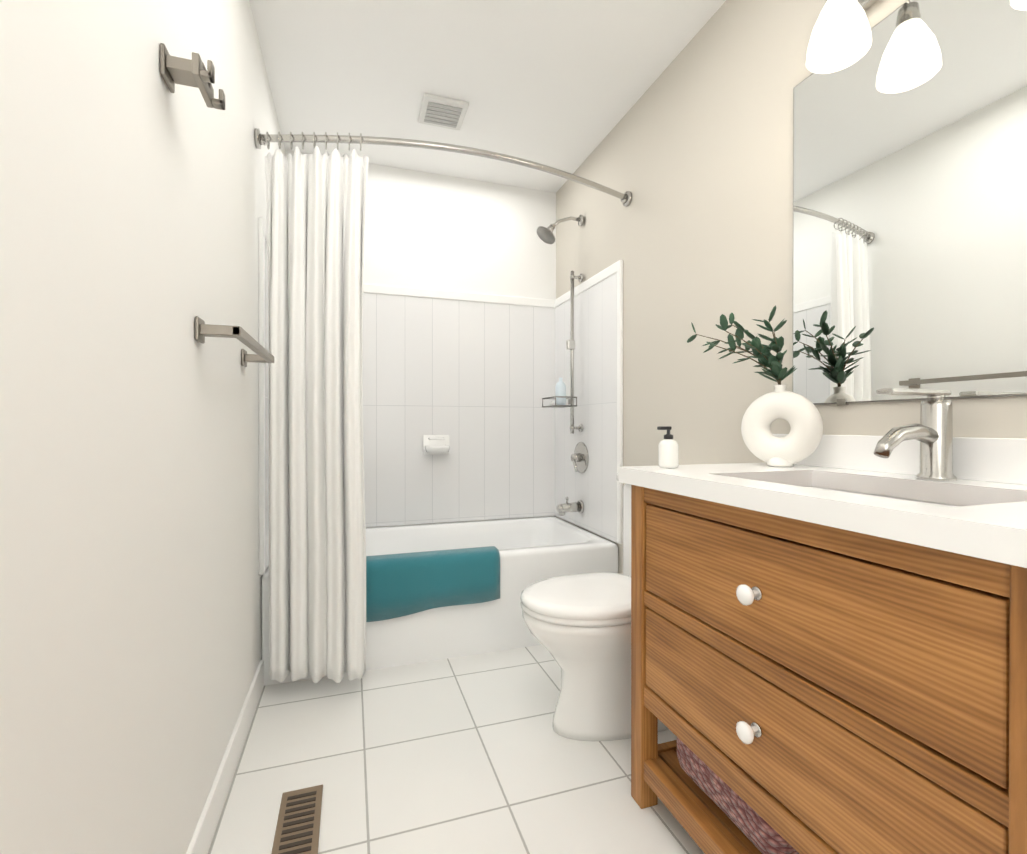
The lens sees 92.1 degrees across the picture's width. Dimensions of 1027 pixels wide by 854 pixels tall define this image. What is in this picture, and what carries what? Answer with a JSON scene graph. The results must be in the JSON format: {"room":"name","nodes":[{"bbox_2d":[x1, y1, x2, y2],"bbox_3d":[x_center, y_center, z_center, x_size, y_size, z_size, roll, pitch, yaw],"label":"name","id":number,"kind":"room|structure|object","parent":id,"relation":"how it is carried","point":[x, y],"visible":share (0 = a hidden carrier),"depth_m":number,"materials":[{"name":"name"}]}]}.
{"room":"bathroom","nodes":[
{"label":"bathroom","id":0,"kind":"room"},
{"bbox_2d":[0,0,284,853],"bbox_3d":[-0.696,-0.178,0.926,0.100,2.500,3.620,0,0,-18],"label":"wall","id":1,"kind":"structure","parent":0,"point":[132,198],"depth_m":0.74,"materials":[{"name":"white paint"}]},
{"bbox_2d":[160,43,224,109],"bbox_3d":[-0.594,-0.652,0.916,0.087,0.058,0.100,0,0,-18],"label":"robe hook","id":2,"kind":"object","parent":1,"relation":"attached to","point":[193,72],"visible":1,"depth_m":0.89,"materials":[{"name":"silver metal"}]},
{"bbox_2d":[186,660,263,853],"bbox_3d":[-0.524,0.923,0.586,0.012,0.100,2.658,0,0,-18],"label":"baseboard","id":3,"kind":"structure","parent":1,"relation":"attached to","point":[203,835],"depth_m":1.26,"materials":[{"name":"white wood"}]},
{"bbox_2d":[195,316,273,366],"bbox_3d":[-0.731,-0.215,1.335,0.088,0.052,0.532,0,0,-18],"label":"towel rail","id":4,"kind":"object","parent":1,"relation":"attached to","point":[203,330],"visible":1,"depth_m":1.12,"materials":[{"name":"silver metal"}]},
{"bbox_2d":[265,239,268,569],"bbox_3d":[-1.058,-0.105,2.207,0.012,1.297,0.760,0,0,-18],"label":"wall tile","id":5,"kind":"structure","parent":1,"relation":"attached to","point":[266,432],"depth_m":1.92,"materials":[{"name":"white tile"}]},
{"bbox_2d":[254,128,631,206],"bbox_3d":[-0.178,-1.032,1.940,1.518,0.064,0.204,0,0,-18],"label":"curtain rod","id":6,"kind":"object","parent":1,"relation":"attached to","point":[625,198],"visible":0.98,"depth_m":1.81,"materials":[{"name":"silver metal"}]},
{"bbox_2d":[265,132,368,682],"bbox_3d":[-0.708,-0.079,1.776,0.363,1.944,0.104,0,0,-3],"label":"shower curtain","id":7,"kind":"object","parent":6,"relation":"hanging from","point":[316,204],"visible":0.98,"depth_m":1.75,"materials":[{"name":"white fabric"}]},
{"bbox_2d":[285,150,555,527],"bbox_3d":[-0.476,-0.185,2.851,1.520,2.500,0.100,0,0,-18],"label":"wall","id":8,"kind":"structure","parent":0,"point":[427,230],"depth_m":2.84,"materials":[{"name":"white paint"}]},
{"bbox_2d":[258,217,622,574],"bbox_3d":[-0.337,-0.115,2.428,1.520,1.317,0.790,0,0,-18],"label":"trim","id":9,"kind":"structure","parent":8,"relation":"attached to","point":[611,270],"depth_m":2.29,"materials":[{"name":"white"}]},
{"bbox_2d":[363,293,554,526],"bbox_3d":[-0.459,-0.107,2.798,1.520,1.297,0.012,0,0,-18],"label":"wall tile","id":10,"kind":"structure","parent":8,"relation":"attached to","point":[475,381],"depth_m":2.84,"materials":[{"name":"white tile"}]},
{"bbox_2d":[423,435,449,454],"bbox_3d":[-0.423,0.100,2.753,0.150,0.110,0.095,0,0,-18],"label":"soap dish","id":11,"kind":"object","parent":10,"relation":"attached to","point":[435,444],"visible":1,"depth_m":2.77,"materials":[{"name":"white ceramic"}]},
{"bbox_2d":[207,645,704,853],"bbox_3d":[0.073,1.021,1.183,1.520,0.100,3.420,0,0,-18],"label":"floor","id":12,"kind":"structure","parent":0,"point":[473,754],"depth_m":1.40,"materials":[{"name":"tile"}]},
{"bbox_2d":[271,784,322,853],"bbox_3d":[-0.515,0.967,1.179,0.100,0.008,0.300,0,0,-18],"label":"floor vent","id":13,"kind":"object","parent":12,"relation":"in","point":[297,831],"visible":1,"depth_m":1.21,"materials":[{"name":"gold metal"}]},
{"bbox_2d":[261,517,617,685],"bbox_3d":[-0.342,0.756,2.444,1.514,0.420,0.757,0,0,-18],"label":"bathtub","id":14,"kind":"object","parent":12,"relation":"on","point":[532,550],"visible":0.46,"depth_m":2.17,"materials":[{"name":"white ceramic"}]},
{"bbox_2d":[366,546,499,621],"bbox_3d":[-0.347,0.650,2.108,0.561,0.237,0.161,0,0,-18],"label":"towel","id":15,"kind":"object","parent":14,"relation":"on","point":[401,584],"visible":0.98,"depth_m":2.03,"materials":[{"name":"teal fabric"}]},
{"bbox_2d":[520,472,667,740],"bbox_3d":[0.354,0.571,1.653,0.684,0.795,0.496,0,0,-18],"label":"toilet","id":16,"kind":"object","parent":12,"relation":"on","point":[579,626],"visible":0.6,"depth_m":1.53,"materials":[{"name":"white ceramic"}]},
{"bbox_2d":[619,476,1026,853],"bbox_3d":[0.778,0.560,0.613,0.522,0.825,1.600,0,0,-18],"label":"bathroom vanity","id":17,"kind":"object","parent":12,"relation":"on","point":[829,645],"depth_m":0.77,"materials":[{"name":"brown wood"}]},
{"bbox_2d":[677,737,798,853],"bbox_3d":[0.612,0.780,1.133,0.362,0.134,0.341,0,0,-18],"label":"storage bin","id":18,"kind":"object","parent":17,"relation":"in","point":[762,835],"visible":0.12,"depth_m":1.03,"materials":[{"name":"pink fabric"}]},
{"bbox_2d":[619,462,1026,551],"bbox_3d":[0.782,0.128,0.613,0.522,0.040,1.640,0,0,-18],"label":"countertop","id":19,"kind":"structure","parent":17,"relation":"on","point":[1001,520],"depth_m":0.85,"materials":[{"name":"white stone"}]},
{"bbox_2d":[657,426,678,467],"bbox_3d":[0.396,0.051,1.275,0.057,0.106,0.050,0,0,-18],"label":"soap dispenser","id":20,"kind":"object","parent":19,"relation":"on","point":[668,451],"visible":0.98,"depth_m":1.26,"materials":[{"name":"white"}]},
{"bbox_2d":[687,305,822,466],"bbox_3d":[0.643,-0.115,1.385,0.200,0.437,0.357,0,0,-18],"label":"vase","id":21,"kind":"object","parent":19,"relation":"on","point":[801,440],"visible":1,"depth_m":1.30,"materials":[{"name":"white ceramic"}]},
{"bbox_2d":[783,480,982,503],"bbox_3d":[0.663,0.215,0.943,0.334,0.162,0.504,0,0,-18],"label":"sink","id":22,"kind":"object","parent":19,"relation":"in","point":[938,497],"depth_m":1.03,"materials":[{"name":"white ceramic"}]},
{"bbox_2d":[867,388,966,479],"bbox_3d":[0.795,0.016,0.985,0.199,0.181,0.064,0,0,-18],"label":"faucet","id":23,"kind":"object","parent":19,"relation":"on","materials":[{"name":"silver metal"}]},
{"bbox_2d":[249,0,725,192],"bbox_3d":[0.073,-1.479,1.174,1.720,0.100,3.620,0,0,-18],"label":"ceiling","id":24,"kind":"structure","parent":0,"point":[564,85],"depth_m":1.99,"materials":[{"name":"white paint"}]},
{"bbox_2d":[418,93,468,130],"bbox_3d":[-0.321,-1.422,2.245,0.200,0.022,0.200,0,0,-18],"label":"fan","id":25,"kind":"object","parent":24,"relation":"attached to","point":[443,112],"visible":0.98,"depth_m":2.22,"materials":[{"name":"white plastic"}]},
{"bbox_2d":[556,0,1026,573],"bbox_3d":[0.843,-0.180,1.432,0.100,2.500,3.620,0,0,-18],"label":"wall","id":26,"kind":"structure","parent":0,"point":[692,152],"depth_m":1.74,"materials":[{"name":"beige paint"}]},
{"bbox_2d":[555,273,616,542],"bbox_3d":[0.374,-0.106,2.678,0.012,1.297,0.760,0,0,-18],"label":"wall tile","id":27,"kind":"structure","parent":26,"relation":"attached to","point":[593,487],"depth_m":2.57,"materials":[{"name":"white tile"}]},
{"bbox_2d":[537,215,588,515],"bbox_3d":[0.247,-0.336,2.635,0.256,1.613,0.170,0,0,-18],"label":"shower fixture","id":28,"kind":"object","parent":27,"relation":"attached to","point":[580,458],"visible":0.98,"depth_m":2.65,"materials":[{"name":"silver metal"}]},
{"bbox_2d":[542,378,576,407],"bbox_3d":[0.245,-0.183,2.635,0.128,0.152,0.186,0,0,-18],"label":"caddy shelf","id":29,"kind":"object","parent":28,"relation":"hanging from","point":[560,397],"visible":1,"depth_m":2.57,"materials":[{"name":"silver metal"}]},
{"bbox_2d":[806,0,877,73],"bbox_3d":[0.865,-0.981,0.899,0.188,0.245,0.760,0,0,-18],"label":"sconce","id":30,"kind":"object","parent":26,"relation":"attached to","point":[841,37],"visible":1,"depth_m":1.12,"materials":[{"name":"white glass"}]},
{"bbox_2d":[773,434,1026,483],"bbox_3d":[1.021,0.065,0.691,0.019,0.085,1.640,0,0,-18],"label":"backsplash","id":31,"kind":"structure","parent":26,"relation":"attached to","point":[987,458],"depth_m":0.99,"materials":[{"name":"white stone"}]},
{"bbox_2d":[793,0,1026,404],"bbox_3d":[1.030,-0.506,0.682,0.011,0.904,1.520,0,0,-18],"label":"mirror","id":32,"kind":"object","parent":26,"relation":"attached to","point":[910,199],"visible":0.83,"depth_m":1.09,"materials":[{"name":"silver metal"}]}
]}

